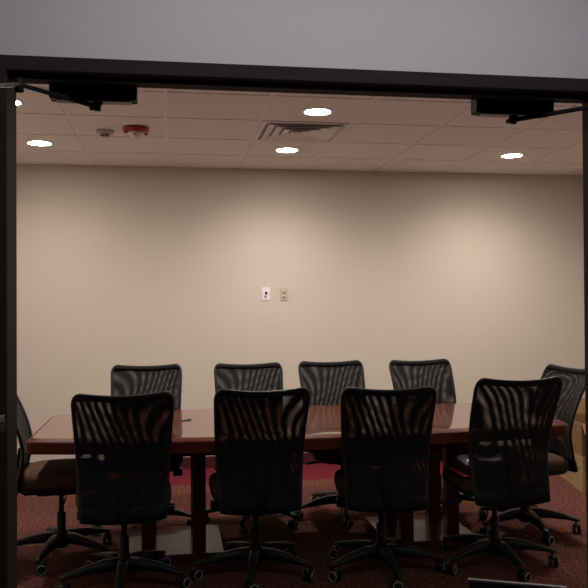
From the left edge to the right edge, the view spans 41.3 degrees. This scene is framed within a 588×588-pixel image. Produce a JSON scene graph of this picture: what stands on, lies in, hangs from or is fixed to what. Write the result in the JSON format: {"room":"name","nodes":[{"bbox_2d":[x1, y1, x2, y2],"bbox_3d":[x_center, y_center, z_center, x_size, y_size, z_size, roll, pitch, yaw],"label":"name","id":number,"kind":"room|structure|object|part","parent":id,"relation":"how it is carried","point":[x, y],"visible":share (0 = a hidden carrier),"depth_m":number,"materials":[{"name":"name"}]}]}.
{"room":"office","nodes":[
{"label":"office","id":0,"kind":"room"},
{"bbox_2d":[0,415,4,433],"bbox_3d":[-0.800,0.411,1.887,0.120,2.065,0.913,0,-1,-10],"label":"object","id":1,"kind":"structure","parent":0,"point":[2,417],"depth_m":2.07,"materials":[{"name":"grey metal"}]},
{"bbox_2d":[0,0,587,78],"bbox_3d":[0.501,0.005,2.624,8.200,2.900,0.122,0,-1,-9],"label":"wall","id":2,"kind":"structure","parent":0,"point":[536,38],"depth_m":2.51,"materials":[{"name":"white paint"}]},
{"bbox_2d":[0,55,587,587],"bbox_3d":[0.090,0.367,2.554,2.037,2.178,0.152,0,-1,-9],"label":"door frame","id":3,"kind":"structure","parent":2,"relation":"attached to","point":[33,69],"depth_m":2.45,"materials":[{"name":"brown metal"}]},
{"bbox_2d":[0,77,137,111],"bbox_3d":[-0.662,-0.602,2.229,0.293,0.237,0.764,0,-1,0],"label":"door closer","id":4,"kind":"object","parent":3,"relation":"attached to","point":[94,97],"depth_m":2.53,"materials":[{"name":"metal"}]},
{"bbox_3d":[-0.789,-0.553,2.075,0.011,0.123,0.376,0,-1,-2],"label":"fore arm","id":5,"kind":"part","parent":4,"relation":"part of"},
{"bbox_3d":[-0.720,-0.611,2.411,0.013,0.029,0.334,-1,-1,27],"label":"arm","id":6,"kind":"part","parent":4,"relation":"part of","materials":[{"name":"paint"}]},
{"bbox_3d":[-0.654,-0.629,2.556,0.238,0.006,0.044,0,-1,-9],"label":"plate","id":7,"kind":"part","parent":4,"relation":"part of","materials":[{"name":"silver metal"}]},
{"bbox_2d":[471,100,587,123],"bbox_3d":[0.975,-0.609,2.542,0.276,0.237,0.817,0,-1,-39],"label":"door closer","id":8,"kind":"object","parent":3,"relation":"attached to","point":[516,111],"depth_m":2.75,"materials":[{"name":"metal"}]},
{"bbox_3d":[0.778,-0.635,2.780,0.248,0.006,0.044,0,-1,-9],"label":"plate","id":9,"kind":"part","parent":8,"relation":"part of","materials":[{"name":"silver metal"}]},
{"bbox_3d":[0.901,-0.618,2.654,0.013,0.029,0.350,0,-1,-43],"label":"arm","id":10,"kind":"part","parent":8,"relation":"part of","materials":[{"name":"paint"}]},
{"bbox_2d":[16,84,582,175],"bbox_3d":[0.394,-1.171,4.894,6.000,0.080,4.380,0,-1,-9],"label":"ceiling","id":11,"kind":"structure","parent":0,"point":[187,127],"depth_m":5.52,"materials":[{"name":"tile"}]},
{"bbox_2d":[16,99,23,105],"bbox_3d":[-1.678,-1.119,4.550,0.196,0.006,0.196,0,-1,-9],"label":"recessed light","id":12,"kind":"object","parent":11,"relation":"in","point":[18,102],"visible":0.38,"depth_m":4.57,"materials":[{"name":"white plastic"}]},
{"bbox_2d":[26,140,53,145],"bbox_3d":[-1.864,-1.105,5.725,0.196,0.006,0.196,0,-1,-9],"label":"recessed light","id":13,"kind":"object","parent":11,"relation":"in","point":[31,142],"visible":1,"depth_m":5.72,"materials":[{"name":"white plastic"}]},
{"bbox_2d":[96,129,113,137],"bbox_3d":[-1.293,-1.093,5.338,0.124,0.044,0.124,0,-1,-9],"label":"smoke detector","id":14,"kind":"object","parent":11,"relation":"attached to","point":[104,133],"visible":1,"depth_m":5.31,"materials":[{"name":"plastic"}]},
{"bbox_2d":[123,125,148,138],"bbox_3d":[-1.061,-1.078,5.243,0.176,0.080,0.176,0,-1,-9],"label":"fire alarm strobe","id":15,"kind":"object","parent":11,"relation":"attached to","point":[135,131],"visible":1,"depth_m":5.19,"materials":[{"name":"red plastic"}]},
{"bbox_2d":[274,147,299,152],"bbox_3d":[-0.054,-1.112,6.038,0.196,0.006,0.196,0,-1,-9],"label":"recessed light","id":16,"kind":"object","parent":11,"relation":"in","point":[283,149],"visible":1,"depth_m":6.02,"materials":[{"name":"white plastic"}]},
{"bbox_2d":[254,120,349,141],"bbox_3d":[0.038,-1.118,5.414,0.580,0.022,0.580,0,-1,-9],"label":"ceiling vent","id":17,"kind":"object","parent":11,"relation":"in","point":[268,130],"visible":1,"depth_m":5.37,"materials":[{"name":"metal"}]},
{"bbox_2d":[302,108,332,115],"bbox_3d":[0.146,-1.127,4.837,0.196,0.006,0.196,0,-1,-9],"label":"recessed light","id":18,"kind":"object","parent":11,"relation":"in","point":[310,111],"visible":1,"depth_m":4.82,"materials":[{"name":"white plastic"}]},
{"bbox_2d":[500,153,523,157],"bbox_3d":[1.766,-1.120,6.327,0.196,0.006,0.196,0,-1,-9],"label":"recessed light","id":19,"kind":"object","parent":11,"relation":"in","point":[510,155],"visible":1,"depth_m":6.31,"materials":[{"name":"white plastic"}]},
{"bbox_2d":[16,163,584,462],"bbox_3d":[0.071,0.152,6.994,6.000,2.713,0.100,0,-1,-9],"label":"wall","id":20,"kind":"structure","parent":0,"point":[481,273],"depth_m":6.93,"materials":[{"name":"beige paint"}]},
{"bbox_2d":[262,288,269,299],"bbox_3d":[-0.246,0.000,6.887,0.070,0.114,0.016,0,-1,-9],"label":"wall jack plate","id":21,"kind":"object","parent":20,"relation":"attached to","point":[265,291],"visible":1,"depth_m":6.89,"materials":[{"name":"white plastic"}]},
{"bbox_2d":[280,288,287,300],"bbox_3d":[-0.088,0.003,6.914,0.070,0.114,0.011,0,-1,-9],"label":"power outlet","id":22,"kind":"object","parent":20,"relation":"attached to","point":[283,291],"visible":1,"depth_m":6.91,"materials":[{"name":"beige plastic"}]},
{"bbox_2d":[29,446,550,468],"bbox_3d":[0.087,1.458,6.925,5.800,0.100,0.008,0,-1,-9],"label":"baseboard","id":23,"kind":"structure","parent":20,"relation":"attached to","point":[210,460],"depth_m":6.79,"materials":[{"name":"red plastic"}]},
{"bbox_2d":[17,460,586,587],"bbox_3d":[0.485,1.506,2.764,8.200,0.100,8.550,0,-1,-9],"label":"floor","id":24,"kind":"structure","parent":0,"point":[321,526],"depth_m":4.48,"materials":[{"name":"carpet"}]},
{"bbox_2d":[17,395,111,575],"bbox_3d":[-1.373,0.980,4.438,0.659,1.014,0.668,0,-1,-13],"label":"office chair","id":25,"kind":"object","parent":24,"relation":"on","point":[54,477],"visible":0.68,"depth_m":4.36,"materials":[{"name":"black fabric"}]},
{"bbox_3d":[-1.588,0.795,4.379,0.196,0.645,0.480,0,-1,-13],"label":"backrest frame","id":26,"kind":"part","parent":25,"relation":"part of","materials":[{"name":"black plastic"}]},
{"bbox_3d":[-1.493,1.383,4.396,0.295,0.070,0.060,0,-1,-12],"label":"leg","id":27,"kind":"part","parent":25,"relation":"part of","materials":[{"name":"black plastic"}]},
{"bbox_3d":[-1.339,1.380,4.256,0.060,0.070,0.295,0,-1,6],"label":"leg","id":28,"kind":"part","parent":25,"relation":"part of","materials":[{"name":"black plastic"}]},
{"bbox_3d":[-1.408,1.384,4.586,0.060,0.070,0.295,0,-1,-30],"label":"leg","id":29,"kind":"part","parent":25,"relation":"part of","materials":[{"name":"black plastic"}]},
{"bbox_2d":[20,458,101,489],"bbox_3d":[-1.300,1.029,4.441,0.480,0.111,0.480,0,-1,-13],"label":"seat cushion","id":30,"kind":"object","parent":25,"relation":"on","point":[54,474],"depth_m":4.23,"materials":[{"name":"beige fabric"}]},
{"bbox_3d":[-1.158,1.380,4.360,0.295,0.070,0.060,-1,-1,24],"label":"leg","id":31,"kind":"part","parent":25,"relation":"part of","materials":[{"name":"black plastic"}]},
{"bbox_3d":[-1.201,1.383,4.564,0.060,0.070,0.295,-1,-1,42],"label":"leg","id":32,"kind":"part","parent":25,"relation":"part of","materials":[{"name":"black plastic"}]},
{"bbox_2d":[57,391,190,587],"bbox_3d":[-0.857,0.971,3.950,0.652,1.014,0.677,0,-1,-12],"label":"office chair","id":33,"kind":"object","parent":24,"relation":"on","point":[123,499],"visible":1,"depth_m":3.75,"materials":[{"name":"black plastic"}]},
{"bbox_3d":[-1.025,1.374,3.903,0.295,0.070,0.060,0,-1,-25],"label":"leg","id":34,"kind":"part","parent":33,"relation":"part of","materials":[{"name":"black plastic"}]},
{"bbox_3d":[-0.985,1.376,4.107,0.060,0.070,0.295,0,-1,-43],"label":"leg","id":35,"kind":"part","parent":33,"relation":"part of","materials":[{"name":"black plastic"}]},
{"bbox_3d":[-0.843,1.372,3.801,0.060,0.070,0.295,0,-1,-7],"label":"leg","id":36,"kind":"part","parent":33,"relation":"part of","materials":[{"name":"black plastic"}]},
{"bbox_2d":[75,477,170,507],"bbox_3d":[-0.871,1.021,4.003,0.480,0.111,0.480,0,-1,-12],"label":"seat cushion","id":37,"kind":"object","parent":33,"relation":"on","point":[156,497],"depth_m":3.77,"materials":[{"name":"black fabric"}]},
{"bbox_3d":[-0.812,0.783,3.718,0.480,0.645,0.196,0,-1,-12],"label":"backrest frame","id":38,"kind":"part","parent":33,"relation":"part of","materials":[{"name":"black plastic"}]},
{"bbox_3d":[-0.778,1.375,4.133,0.060,0.070,0.295,-1,-1,29],"label":"leg","id":39,"kind":"part","parent":33,"relation":"part of","materials":[{"name":"black plastic"}]},
{"bbox_3d":[-0.690,1.373,3.943,0.295,0.070,0.060,0,-1,11],"label":"leg","id":40,"kind":"part","parent":33,"relation":"part of","materials":[{"name":"black plastic"}]},
{"bbox_2d":[91,364,190,534],"bbox_3d":[-0.964,0.984,5.030,0.652,1.014,0.704,0,-1,-9],"label":"office chair","id":41,"kind":"object","parent":24,"relation":"on","point":[159,378],"visible":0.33,"depth_m":5.30,"materials":[{"name":"black fabric"}]},
{"bbox_3d":[-0.996,0.802,5.282,0.480,0.645,0.196,0,-1,-9],"label":"backrest frame","id":42,"kind":"part","parent":41,"relation":"part of","materials":[{"name":"black plastic"}]},
{"bbox_2d":[112,457,182,470],"bbox_3d":[-0.950,1.033,4.989,0.480,0.111,0.480,0,-1,-9],"label":"seat cushion","id":43,"kind":"object","parent":41,"relation":"on","point":[175,462],"depth_m":4.81,"materials":[{"name":"black fabric"}]},
{"bbox_3d":[-0.805,1.135,4.984,0.186,0.050,0.055,0,-1,-9],"label":"tension knob","id":44,"kind":"part","parent":41,"relation":"part of","materials":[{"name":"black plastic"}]},
{"bbox_3d":[-0.775,1.385,4.984,0.295,0.070,0.060,0,-1,7],"label":"leg","id":45,"kind":"part","parent":41,"relation":"part of","materials":[{"name":"black plastic"}]},
{"bbox_2d":[189,387,315,587],"bbox_3d":[-0.232,0.969,4.109,0.640,1.014,0.701,0,-1,-10],"label":"office chair","id":46,"kind":"object","parent":24,"relation":"on","point":[262,490],"visible":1,"depth_m":3.91,"materials":[{"name":"black fabric"}]},
{"bbox_3d":[-0.352,1.123,4.157,0.186,0.050,0.055,0,-1,-10],"label":"tension knob","id":47,"kind":"part","parent":46,"relation":"part of","materials":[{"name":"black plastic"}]},
{"bbox_3d":[-0.373,1.372,4.086,0.295,0.070,0.060,0,-1,-15],"label":"leg","id":48,"kind":"part","parent":46,"relation":"part of","materials":[{"name":"black plastic"}]},
{"bbox_3d":[-0.298,1.374,4.281,0.060,0.070,0.295,0,-1,-33],"label":"leg","id":49,"kind":"part","parent":46,"relation":"part of","materials":[{"name":"black plastic"}]},
{"bbox_3d":[-0.211,1.370,3.954,0.060,0.070,0.295,0,-1,3],"label":"leg","id":50,"kind":"part","parent":46,"relation":"part of","materials":[{"name":"black plastic"}]},
{"bbox_2d":[209,469,297,499],"bbox_3d":[-0.208,1.019,4.157,0.480,0.111,0.480,0,-1,-10],"label":"seat cushion","id":51,"kind":"object","parent":46,"relation":"on","point":[287,488],"depth_m":3.92,"materials":[{"name":"beige fabric"}]},
{"bbox_3d":[-0.159,0.781,3.871,0.480,0.645,0.196,0,-1,-10],"label":"backrest frame","id":52,"kind":"part","parent":46,"relation":"part of","materials":[{"name":"black plastic"}]},
{"bbox_3d":[-0.090,1.373,4.269,0.060,0.070,0.295,-1,-1,39],"label":"leg","id":53,"kind":"part","parent":46,"relation":"part of","materials":[{"name":"black plastic"}]},
{"bbox_3d":[-0.036,1.370,4.068,0.295,0.070,0.060,-1,-1,21],"label":"leg","id":54,"kind":"part","parent":46,"relation":"part of","materials":[{"name":"black plastic"}]},
{"bbox_2d":[206,362,298,535],"bbox_3d":[-0.309,0.981,5.131,0.652,1.014,0.713,0,-1,-9],"label":"office chair","id":55,"kind":"object","parent":24,"relation":"on","point":[247,381],"visible":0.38,"depth_m":5.39,"materials":[{"name":"black fabric"}]},
{"bbox_3d":[-0.298,1.382,4.929,0.060,0.070,0.295,0,-1,11],"label":"leg","id":56,"kind":"part","parent":55,"relation":"part of","materials":[{"name":"black plastic"}]},
{"bbox_3d":[-0.309,0.799,5.379,0.480,0.645,0.196,0,-1,-9],"label":"backrest frame","id":57,"kind":"part","parent":55,"relation":"part of","materials":[{"name":"black plastic"}]},
{"bbox_2d":[226,453,288,467],"bbox_3d":[-0.262,1.030,5.086,0.480,0.111,0.480,0,-1,-9],"label":"seat cushion","id":58,"kind":"object","parent":55,"relation":"on","point":[281,453],"depth_m":4.85,"materials":[{"name":"black fabric"}]},
{"bbox_3d":[-0.109,1.381,5.017,0.295,0.070,0.060,-1,-1,29],"label":"leg","id":59,"kind":"part","parent":55,"relation":"part of","materials":[{"name":"black plastic"}]},
{"bbox_2d":[25,403,568,562],"bbox_3d":[0.034,1.105,4.577,2.948,0.750,1.178,0,-1,-9],"label":"conference table","id":60,"kind":"object","parent":24,"relation":"on","point":[194,438],"visible":0.5,"depth_m":4.45,"materials":[{"name":"brown wood"}]},
{"bbox_3d":[-0.816,1.125,4.383,0.076,0.625,0.076,0,-1,-9],"label":"post","id":61,"kind":"part","parent":60,"relation":"part of","materials":[{"name":"brown wood"}]},
{"bbox_3d":[-0.590,1.128,4.752,0.076,0.625,0.076,0,-1,-9],"label":"post","id":62,"kind":"part","parent":60,"relation":"part of","materials":[{"name":"brown wood"}]},
{"bbox_3d":[-0.539,1.124,4.426,0.076,0.625,0.076,0,-1,-9],"label":"post","id":63,"kind":"part","parent":60,"relation":"part of","materials":[{"name":"brown wood"}]},
{"bbox_3d":[0.607,1.123,4.939,0.076,0.625,0.076,0,-1,-9],"label":"post","id":64,"kind":"part","parent":60,"relation":"part of","materials":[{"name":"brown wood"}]},
{"bbox_3d":[0.658,1.119,4.613,0.076,0.625,0.076,0,-1,-9],"label":"post","id":65,"kind":"part","parent":60,"relation":"part of","materials":[{"name":"brown wood"}]},
{"bbox_3d":[0.884,1.122,4.983,0.076,0.625,0.076,0,-1,-9],"label":"post","id":66,"kind":"part","parent":60,"relation":"part of","materials":[{"name":"brown wood"}]},
{"bbox_3d":[0.935,1.118,4.657,0.076,0.625,0.076,0,-1,-9],"label":"post","id":67,"kind":"part","parent":60,"relation":"part of","materials":[{"name":"brown wood"}]},
{"bbox_2d":[293,360,379,527],"bbox_3d":[0.294,0.979,5.279,0.646,1.014,0.700,0,-1,-11],"label":"office chair","id":68,"kind":"object","parent":24,"relation":"on","point":[328,457],"visible":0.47,"depth_m":5.51,"materials":[{"name":"black fabric"}]},
{"bbox_3d":[0.182,1.120,5.199,0.206,0.027,0.013,0,-1,-11],"label":"height lever","id":69,"kind":"part","parent":68,"relation":"part of","materials":[{"name":"black plastic"}]},
{"bbox_3d":[0.160,1.382,5.199,0.295,0.070,0.060,0,-1,-19],"label":"leg","id":70,"kind":"part","parent":68,"relation":"part of","materials":[{"name":"black plastic"}]},
{"bbox_3d":[0.221,1.384,5.399,0.060,0.070,0.295,0,-1,-37],"label":"leg","id":71,"kind":"part","parent":68,"relation":"part of","materials":[{"name":"black plastic"}]},
{"bbox_3d":[0.273,0.797,5.530,0.480,0.645,0.196,0,-1,-11],"label":"backrest frame","id":72,"kind":"part","parent":68,"relation":"part of","materials":[{"name":"black plastic"}]},
{"bbox_3d":[0.331,1.379,5.079,0.060,0.070,0.295,0,-1,-1],"label":"leg","id":73,"kind":"part","parent":68,"relation":"part of","materials":[{"name":"black plastic"}]},
{"bbox_2d":[309,451,379,462],"bbox_3d":[0.330,1.028,5.239,0.480,0.111,0.480,0,-1,-11],"label":"seat cushion","id":74,"kind":"object","parent":68,"relation":"on","point":[328,456],"depth_m":4.99,"materials":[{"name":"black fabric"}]},
{"bbox_2d":[328,386,445,587],"bbox_3d":[0.488,0.965,4.139,0.642,1.014,0.683,0,-1,-2],"label":"office chair","id":75,"kind":"object","parent":24,"relation":"on","point":[386,488],"visible":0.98,"depth_m":3.94,"materials":[{"name":"black fabric"}]},
{"bbox_3d":[0.320,1.119,4.211,0.186,0.050,0.055,0,-1,-2],"label":"tension knob","id":76,"kind":"part","parent":75,"relation":"part of","materials":[{"name":"black plastic"}]},
{"bbox_3d":[0.310,1.368,4.079,0.295,0.070,0.060,0,-1,-29],"label":"leg","id":77,"kind":"part","parent":75,"relation":"part of","materials":[{"name":"black plastic"}]},
{"bbox_3d":[0.335,1.370,4.286,0.295,0.070,0.060,-1,-1,43],"label":"leg","id":78,"kind":"part","parent":75,"relation":"part of","materials":[{"name":"black plastic"}]},
{"bbox_2d":[334,468,423,496],"bbox_3d":[0.462,1.015,4.191,0.480,0.111,0.480,0,-1,-2],"label":"seat cushion","id":79,"kind":"object","parent":75,"relation":"on","point":[348,487],"depth_m":3.95,"materials":[{"name":"beige fabric"}]},
{"bbox_3d":[0.470,0.777,3.900,0.480,0.645,0.196,0,-1,-2],"label":"backrest frame","id":80,"kind":"part","parent":75,"relation":"part of","materials":[{"name":"black plastic"}]},
{"bbox_3d":[0.498,1.366,3.991,0.060,0.070,0.295,0,-1,-11],"label":"leg","id":81,"kind":"part","parent":75,"relation":"part of","materials":[{"name":"black plastic"}]},
{"bbox_3d":[0.540,1.369,4.326,0.060,0.070,0.295,-1,-1,25],"label":"leg","id":82,"kind":"part","parent":75,"relation":"part of","materials":[{"name":"black plastic"}]},
{"bbox_3d":[0.641,1.367,4.143,0.295,0.070,0.060,0,-1,7],"label":"leg","id":83,"kind":"part","parent":75,"relation":"part of","materials":[{"name":"black plastic"}]},
{"bbox_2d":[389,359,488,520],"bbox_3d":[0.959,0.976,5.360,0.650,1.014,0.702,0,-1,-13],"label":"office chair","id":84,"kind":"object","parent":24,"relation":"on","point":[401,376],"visible":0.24,"depth_m":5.62,"materials":[{"name":"black fabric"}]},
{"bbox_3d":[0.924,0.794,5.612,0.480,0.645,0.196,0,-1,-13],"label":"backrest frame","id":85,"kind":"part","parent":84,"relation":"part of","materials":[{"name":"black plastic"}]},
{"bbox_2d":[414,446,467,459],"bbox_3d":[0.991,1.025,5.322,0.480,0.111,0.480,0,-1,-13],"label":"seat cushion","id":86,"kind":"object","parent":84,"relation":"on","point":[462,450],"depth_m":5.11,"materials":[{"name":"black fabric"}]},
{"bbox_3d":[1.006,1.376,5.163,0.060,0.070,0.295,0,-1,-6],"label":"leg","id":87,"kind":"part","parent":84,"relation":"part of","materials":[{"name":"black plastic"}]},
{"bbox_3d":[1.161,1.377,5.303,0.295,0.070,0.060,0,-1,12],"label":"leg","id":88,"kind":"part","parent":84,"relation":"part of","materials":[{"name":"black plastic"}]},
{"bbox_2d":[439,376,562,582],"bbox_3d":[1.092,0.946,4.232,0.652,1.047,0.674,0,-1,-10],"label":"office chair","id":89,"kind":"object","parent":24,"relation":"on","point":[523,485],"visible":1,"depth_m":4.04,"materials":[{"name":"black fabric"}]},
{"bbox_3d":[0.946,1.117,4.289,0.186,0.050,0.055,0,-1,-10],"label":"tension knob","id":90,"kind":"part","parent":89,"relation":"part of","materials":[{"name":"black plastic"}]},
{"bbox_3d":[0.964,1.367,4.383,0.295,0.070,0.060,-1,-1,42],"label":"leg","id":91,"kind":"part","parent":89,"relation":"part of","materials":[{"name":"black plastic"}]},
{"bbox_3d":[0.941,1.365,4.175,0.295,0.070,0.060,0,-1,-30],"label":"leg","id":92,"kind":"part","parent":89,"relation":"part of","materials":[{"name":"black plastic"}]},
{"bbox_2d":[448,467,506,476],"bbox_3d":[0.995,0.949,4.197,0.275,0.006,0.230,0,-1,-10],"label":"folder","id":93,"kind":"object","parent":89,"relation":"on","point":[450,468],"visible":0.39,"depth_m":4.14,"materials":[{"name":"red paper"}]},
{"bbox_2d":[453,458,506,474],"bbox_3d":[1.009,0.920,4.190,0.250,0.050,0.200,0,-1,-10],"label":"ring binder","id":94,"kind":"object","parent":93,"relation":"on","point":[457,464],"visible":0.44,"depth_m":4.16,"materials":[{"name":"plastic"}]},
{"bbox_2d":[456,454,507,463],"bbox_3d":[1.014,0.886,4.194,0.241,0.018,0.185,0,-1,-3],"label":"paper stack","id":95,"kind":"object","parent":94,"relation":"on","point":[463,458],"visible":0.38,"depth_m":4.19,"materials":[{"name":"white paper"}]},
{"bbox_2d":[442,464,543,492],"bbox_3d":[1.089,1.012,4.289,0.480,0.111,0.480,0,-1,-10],"label":"seat cushion","id":96,"kind":"object","parent":89,"relation":"on","point":[476,483],"depth_m":4.06,"materials":[{"name":"beige fabric"}]},
{"bbox_3d":[1.168,1.367,4.426,0.060,0.070,0.295,-1,-1,24],"label":"leg","id":97,"kind":"part","parent":89,"relation":"part of","materials":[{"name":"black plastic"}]},
{"bbox_3d":[1.132,1.363,4.090,0.060,0.070,0.295,0,-1,-12],"label":"leg","id":98,"kind":"part","parent":89,"relation":"part of","materials":[{"name":"black plastic"}]},
{"bbox_3d":[1.138,0.758,4.003,0.480,0.678,0.196,0,-1,-10],"label":"backrest frame","id":99,"kind":"part","parent":89,"relation":"part of","materials":[{"name":"black plastic"}]},
{"bbox_3d":[1.272,1.364,4.245,0.295,0.070,0.060,0,-1,6],"label":"leg","id":100,"kind":"part","parent":89,"relation":"part of","materials":[{"name":"black plastic"}]},
{"bbox_2d":[477,364,584,544],"bbox_3d":[1.453,0.968,4.888,0.722,1.014,0.646,0,-1,-16],"label":"office chair","id":101,"kind":"object","parent":24,"relation":"on","point":[559,463],"visible":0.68,"depth_m":4.83,"materials":[{"name":"black fabric"}]},
{"bbox_3d":[1.323,1.373,5.015,0.060,0.070,0.295,0,-1,-43],"label":"leg","id":102,"kind":"part","parent":101,"relation":"part of","materials":[{"name":"black plastic"}]},
{"bbox_3d":[1.283,1.371,4.810,0.295,0.070,0.060,0,-1,-25],"label":"leg","id":103,"kind":"part","parent":101,"relation":"part of","materials":[{"name":"black plastic"}]},
{"bbox_2d":[499,447,568,472],"bbox_3d":[1.421,1.047,4.883,0.480,0.111,0.480,0,-1,-16],"label":"seat cushion","id":104,"kind":"object","parent":101,"relation":"on","point":[558,461],"depth_m":4.73,"materials":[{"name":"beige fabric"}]},
{"bbox_3d":[1.465,1.368,4.708,0.060,0.070,0.295,0,-1,-7],"label":"leg","id":105,"kind":"part","parent":101,"relation":"part of","materials":[{"name":"black plastic"}]},
{"bbox_3d":[1.618,1.369,4.851,0.295,0.070,0.060,0,-1,11],"label":"leg","id":106,"kind":"part","parent":101,"relation":"part of","materials":[{"name":"black plastic"}]},
{"bbox_3d":[1.701,0.782,4.966,0.196,0.645,0.480,0,-1,-16],"label":"backrest frame","id":107,"kind":"part","parent":101,"relation":"part of","materials":[{"name":"black plastic"}]},
{"bbox_2d":[560,450,585,492],"bbox_3d":[2.389,1.349,6.090,0.462,0.270,0.602,0,-1,3],"label":"wooden crate","id":108,"kind":"object","parent":24,"relation":"on","point":[578,479],"visible":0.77,"depth_m":5.89,"materials":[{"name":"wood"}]},
{"bbox_2d":[560,398,585,456],"bbox_3d":[2.445,1.032,6.064,0.580,0.360,0.704,0,-1,3],"label":"cardboard box","id":109,"kind":"object","parent":108,"relation":"on","point":[579,429],"visible":0.42,"depth_m":5.96,"materials":[{"name":"brown cardboard"}]},
{"bbox_3d":[2.375,1.345,5.801,0.422,0.270,0.018,0,-1,3],"label":"panel","id":110,"kind":"part","parent":108,"relation":"part of","materials":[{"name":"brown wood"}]},
{"bbox_3d":[0.597,1.207,2.204,0.410,0.484,0.410,0,-1,-7],"label":"side table","id":111,"kind":"object","parent":24,"relation":"on","visible":0},
{"bbox_2d":[468,578,566,587],"bbox_3d":[0.621,0.866,2.178,0.254,0.196,0.218,-1,-1,15],"label":"laptop","id":112,"kind":"object","parent":111,"relation":"on","point":[472,582],"visible":1,"depth_m":2.08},
{"bbox_3d":[0.595,0.862,2.085,0.248,0.175,0.026,-1,-1,15],"label":"lid","id":113,"kind":"part","parent":112,"relation":"part of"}
]}

